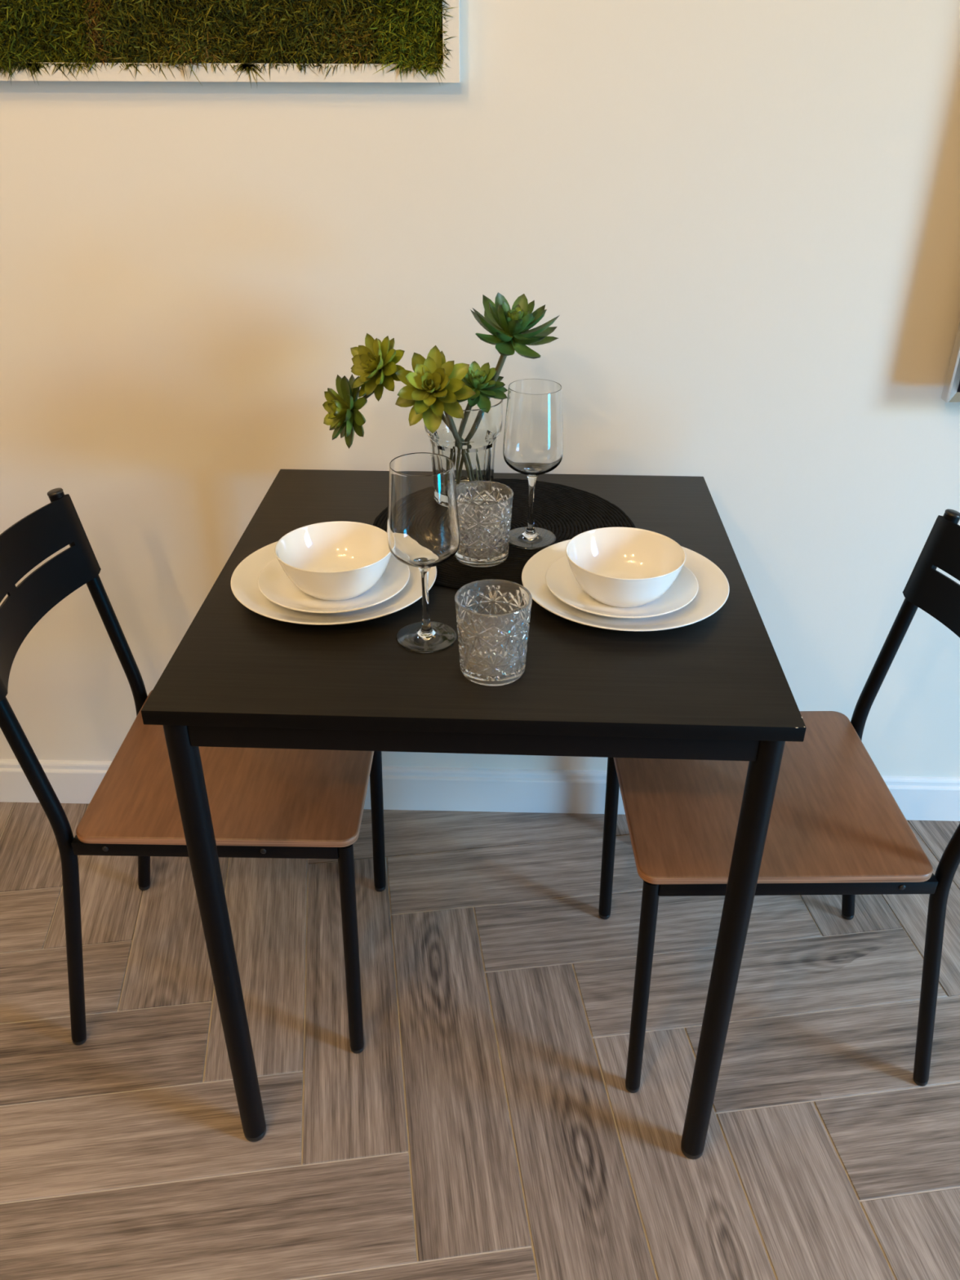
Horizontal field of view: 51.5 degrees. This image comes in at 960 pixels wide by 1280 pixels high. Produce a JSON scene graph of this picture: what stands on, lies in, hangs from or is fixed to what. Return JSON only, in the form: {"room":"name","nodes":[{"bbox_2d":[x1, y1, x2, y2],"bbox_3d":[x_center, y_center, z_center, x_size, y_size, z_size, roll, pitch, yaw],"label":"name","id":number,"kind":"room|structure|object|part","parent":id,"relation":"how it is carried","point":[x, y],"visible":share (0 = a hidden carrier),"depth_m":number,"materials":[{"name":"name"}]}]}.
{"room":"dining room","nodes":[
{"label":"dining room","id":0,"kind":"room"},
{"bbox_2d":[0,0,959,777],"bbox_3d":[0.317,-0.716,1.451,5.400,2.600,0.120,1,31,1],"label":"wall","id":1,"kind":"structure","parent":0,"point":[739,220],"depth_m":1.51,"materials":[{"name":"paint"}]},
{"bbox_2d":[0,0,460,86],"bbox_3d":[-0.530,-1.054,1.167,1.040,0.716,0.062,1,31,1],"label":"picture","id":2,"kind":"object","parent":1,"relation":"attached to","point":[299,41],"visible":1,"depth_m":1.32,"materials":[{"name":"green plant"}]},
{"bbox_2d":[0,0,101,84],"bbox_3d":[-0.767,-1.058,1.173,0.566,0.716,0.061,1,31,1],"label":"moss cushion","id":3,"kind":"object","parent":2,"relation":"on","point":[41,40],"depth_m":1.32,"materials":[{"name":"green plant"}]},
{"bbox_3d":[-0.531,-0.773,1.353,1.008,0.022,0.032,1,31,1],"label":"frame rail","id":4,"kind":"part","parent":2,"relation":"part of","materials":[{"name":"white paint"}]},
{"bbox_2d":[90,0,385,85],"bbox_3d":[-0.318,-1.044,1.165,0.422,0.700,0.060,1,31,1],"label":"moss cushion","id":5,"kind":"object","parent":2,"relation":"on","point":[299,41],"depth_m":1.32,"materials":[{"name":"green plant"}]},
{"bbox_2d":[360,0,458,86],"bbox_3d":[-0.090,-1.045,1.157,0.160,0.701,0.059,1,31,1],"label":"moss cushion","id":6,"kind":"object","parent":2,"relation":"on","point":[402,41],"depth_m":1.31,"materials":[{"name":"green plant"}]},
{"bbox_3d":[-0.037,-1.054,1.170,0.022,0.694,0.032,1,31,1],"label":"frame rail","id":7,"kind":"part","parent":2,"relation":"part of","materials":[{"name":"white paint"}]},
{"bbox_2d":[0,759,959,821],"bbox_3d":[0.312,0.306,1.985,5.400,0.099,0.014,1,31,1],"label":"baseboard","id":8,"kind":"structure","parent":1,"relation":"attached to","point":[404,788],"depth_m":1.99,"materials":[{"name":"white paint"}]},
{"bbox_2d":[940,321,959,402],"bbox_3d":[0.988,-0.694,1.336,0.554,0.754,0.062,1,31,1],"label":"framed picture","id":9,"kind":"object","parent":1,"relation":"attached to","point":[951,389],"visible":1,"depth_m":1.50,"materials":[{"name":"white wood"}]},
{"bbox_3d":[0.986,-0.368,1.511,0.554,0.014,0.026,1,31,1],"label":"frame rail","id":10,"kind":"part","parent":9,"relation":"part of","materials":[{"name":"white wood"}]},
{"bbox_2d":[0,801,959,1279],"bbox_3d":[0.267,1.247,0.608,5.400,0.100,3.345,1,31,1],"label":"floor","id":11,"kind":"structure","parent":0,"point":[486,1124],"depth_m":1.50,"materials":[{"name":"wood"}]},
{"bbox_2d":[0,488,386,1053],"bbox_3d":[-0.399,0.206,1.483,0.481,0.783,0.363,1,31,1],"label":"dining chair","id":12,"kind":"object","parent":11,"relation":"on","point":[291,803],"visible":0.81,"depth_m":1.38,"materials":[{"name":"brown wood"}]},
{"bbox_3d":[-0.588,0.286,1.344,0.087,0.770,0.021,1,31,1],"label":"leg","id":13,"kind":"part","parent":12,"relation":"part of","materials":[{"name":"black metal"}]},
{"bbox_3d":[-0.607,-0.069,1.323,0.062,0.128,0.354,1,31,1],"label":"backrest","id":14,"kind":"part","parent":12,"relation":"part of","materials":[{"name":"black metal"}]},
{"bbox_3d":[-0.582,0.118,1.625,0.087,0.770,0.021,1,31,1],"label":"leg","id":15,"kind":"part","parent":12,"relation":"part of","materials":[{"name":"black metal"}]},
{"bbox_3d":[-0.365,0.276,1.326,0.354,0.022,0.018,1,31,1],"label":"rail","id":16,"kind":"part","parent":12,"relation":"part of","materials":[{"name":"black metal"}]},
{"bbox_3d":[-0.347,0.174,1.463,0.376,0.013,0.362,1,31,1],"label":"seat","id":17,"kind":"part","parent":12,"relation":"part of","materials":[{"name":"brown wood"}]},
{"bbox_3d":[-0.184,0.446,1.424,0.031,0.413,0.021,1,31,1],"label":"leg","id":18,"kind":"part","parent":12,"relation":"part of","materials":[{"name":"black metal"}]},
{"bbox_3d":[-0.178,0.271,1.716,0.031,0.413,0.021,1,31,1],"label":"leg","id":19,"kind":"part","parent":12,"relation":"part of","materials":[{"name":"black metal"}]},
{"bbox_2d":[141,469,806,1159],"bbox_3d":[0.002,0.229,1.478,0.670,0.750,0.670,1,31,2],"label":"dining table","id":20,"kind":"object","parent":11,"relation":"on","point":[716,686],"visible":0.66,"depth_m":1.09,"materials":[{"name":"black wood"}]},
{"bbox_3d":[-0.319,0.383,1.226,0.032,0.720,0.032,1,31,2],"label":"leg","id":21,"kind":"part","parent":20,"relation":"part of","materials":[{"name":"black metal"}]},
{"bbox_2d":[230,541,436,625],"bbox_3d":[-0.179,-0.074,1.232,0.252,0.022,0.252,1,31,1],"label":"dinner plate","id":22,"kind":"object","parent":20,"relation":"on","point":[244,579],"visible":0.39,"depth_m":1.18,"materials":[{"name":"white ceramic"}]},
{"bbox_2d":[257,554,409,613],"bbox_3d":[-0.178,-0.072,1.220,0.184,0.018,0.184,1,31,1],"label":"plate","id":23,"kind":"object","parent":22,"relation":"on","point":[273,583],"visible":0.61,"depth_m":1.20,"materials":[{"name":"white ceramic"}]},
{"bbox_2d":[274,520,391,600],"bbox_3d":[-0.174,-0.090,1.204,0.141,0.055,0.141,1,31,1],"label":"bowl","id":24,"kind":"object","parent":23,"relation":"on","point":[340,560],"visible":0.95,"depth_m":1.23,"materials":[{"name":"white ceramic"}]},
{"bbox_2d":[386,452,460,653],"bbox_3d":[-0.061,-0.093,1.081,0.078,0.209,0.078,-8,32,-14],"label":"wine glass","id":25,"kind":"object","parent":20,"relation":"on","point":[423,523],"visible":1,"depth_m":1.04,"materials":[{"name":"clear glass"}]},
{"bbox_3d":[-0.009,0.098,1.040,0.592,0.038,0.022,1,31,2],"label":"apron rail","id":26,"kind":"part","parent":20,"relation":"part of","materials":[{"name":"black"}]},
{"bbox_2d":[454,578,532,685],"bbox_3d":[0.014,-0.007,1.055,0.080,0.089,0.080,24,39,34],"label":"tumbler","id":27,"kind":"object","parent":20,"relation":"on","point":[493,616],"visible":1,"depth_m":1.04,"materials":[{"name":"clear glass"}]},
{"bbox_2d":[372,478,635,589],"bbox_3d":[0.034,-0.153,1.382,0.369,0.004,0.372,-8,32,-13],"label":"placemat","id":28,"kind":"object","parent":20,"relation":"on","point":[556,506],"visible":0.3,"depth_m":1.41,"materials":[{"name":"black fabric"}]},
{"bbox_2d":[424,397,502,485],"bbox_3d":[-0.024,-0.273,1.429,0.112,0.152,0.112,-3,31,-5],"label":"vase","id":29,"kind":"object","parent":28,"relation":"on","point":[469,442],"visible":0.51,"depth_m":1.38,"materials":[{"name":"clear glass"}]},
{"bbox_2d":[322,333,404,448],"bbox_3d":[-0.100,-0.300,1.358,0.225,0.232,0.102,-4,31,-7],"label":"succulent","id":30,"kind":"object","parent":29,"relation":"in","point":[375,362],"visible":0.92,"depth_m":1.31,"materials":[{"name":"green plant"}]},
{"bbox_3d":[-0.142,-0.336,1.337,0.065,0.050,0.007,-6,31,-10],"label":"stem","id":31,"kind":"part","parent":30,"relation":"part of","materials":[{"name":"green plant"}]},
{"bbox_2d":[395,345,475,433],"bbox_3d":[-0.058,-0.291,1.355,0.107,0.221,0.130,1,31,1],"label":"succulent","id":32,"kind":"object","parent":29,"relation":"in","point":[435,385],"visible":0.93,"depth_m":1.29,"materials":[{"name":"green plant"}]},
{"bbox_2d":[456,360,507,413],"bbox_3d":[-0.002,-0.295,1.396,0.085,0.184,0.074,-14,34,-23],"label":"succulent","id":33,"kind":"object","parent":29,"relation":"in","point":[477,379],"visible":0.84,"depth_m":1.35,"materials":[{"name":"green plant"}]},
{"bbox_3d":[-0.025,-0.287,1.414,0.050,0.151,0.012,10,32,16],"label":"stem","id":34,"kind":"part","parent":33,"relation":"part of","materials":[{"name":"green plant"}]},
{"bbox_2d":[470,292,559,399],"bbox_3d":[0.042,-0.326,1.357,0.142,0.277,0.137,-8,32,-13],"label":"succulent","id":35,"kind":"object","parent":29,"relation":"in","point":[509,328],"visible":0.94,"depth_m":1.30,"materials":[{"name":"green plant"}]},
{"bbox_3d":[0.003,-0.320,1.393,0.099,0.231,0.017,15,34,23],"label":"stem","id":36,"kind":"part","parent":35,"relation":"part of","materials":[{"name":"green plant"}]},
{"bbox_2d":[454,480,513,567],"bbox_3d":[0.002,-0.149,1.283,0.080,0.089,0.080,9,32,14],"label":"tumbler","id":37,"kind":"object","parent":28,"relation":"on","point":[484,507],"visible":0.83,"depth_m":1.26,"materials":[{"name":"clear glass"}]},
{"bbox_2d":[502,378,563,549],"bbox_3d":[0.069,-0.228,1.298,0.078,0.209,0.078,10,32,16],"label":"wine glass","id":38,"kind":"object","parent":28,"relation":"on","point":[533,442],"visible":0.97,"depth_m":1.25,"materials":[{"name":"clear glass"}]},
{"bbox_2d":[521,539,729,631],"bbox_3d":[0.177,-0.066,1.222,0.252,0.022,0.252,1,31,1],"label":"dinner plate","id":39,"kind":"object","parent":20,"relation":"on","point":[713,589],"visible":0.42,"depth_m":1.19,"materials":[{"name":"white ceramic"}]},
{"bbox_2d":[545,555,698,618],"bbox_3d":[0.172,-0.066,1.212,0.184,0.018,0.184,1,31,1],"label":"plate","id":40,"kind":"object","parent":39,"relation":"on","point":[560,580],"visible":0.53,"depth_m":1.19,"materials":[{"name":"white ceramic"}]},
{"bbox_2d":[565,527,685,607],"bbox_3d":[0.172,-0.081,1.191,0.141,0.055,0.141,1,31,1],"label":"bowl","id":41,"kind":"object","parent":40,"relation":"on","point":[615,566],"visible":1,"depth_m":1.22,"materials":[{"name":"white ceramic"}]},
{"bbox_3d":[0.298,0.397,1.205,0.032,0.720,0.032,1,31,2],"label":"leg","id":42,"kind":"part","parent":20,"relation":"part of","materials":[{"name":"black metal"}]},
{"bbox_2d":[598,509,959,1093],"bbox_3d":[0.439,0.243,1.427,0.481,0.783,0.363,0,31,-1],"label":"dining chair","id":43,"kind":"object","parent":11,"relation":"on","point":[836,827],"visible":0.87,"depth_m":1.36,"materials":[{"name":"black"}]},
{"bbox_3d":[0.217,0.306,1.660,0.031,0.413,0.021,0,31,-1],"label":"leg","id":44,"kind":"part","parent":43,"relation":"part of","materials":[{"name":"black metal"}]},
{"bbox_3d":[0.222,0.481,1.368,0.031,0.413,0.021,0,31,-1],"label":"leg","id":45,"kind":"part","parent":43,"relation":"part of","materials":[{"name":"black metal"}]},
{"bbox_3d":[0.387,0.210,1.407,0.376,0.013,0.362,0,31,-1],"label":"seat","id":46,"kind":"part","parent":43,"relation":"part of","materials":[{"name":"brown wood"}]},
{"bbox_3d":[0.404,0.312,1.270,0.354,0.022,0.018,0,31,-1],"label":"rail","id":47,"kind":"part","parent":43,"relation":"part of","materials":[{"name":"black metal"}]},
{"bbox_3d":[0.622,0.155,1.569,0.087,0.770,0.021,0,31,-1],"label":"leg","id":48,"kind":"part","parent":43,"relation":"part of","materials":[{"name":"black metal"}]},
{"bbox_3d":[0.649,-0.031,1.267,0.062,0.128,0.354,0,31,-1],"label":"backrest","id":49,"kind":"part","parent":43,"relation":"part of","materials":[{"name":"black metal"}]},
{"bbox_3d":[0.627,0.324,1.288,0.087,0.770,0.021,0,31,-1],"label":"leg","id":50,"kind":"part","parent":43,"relation":"part of","materials":[{"name":"black metal"}]}
]}

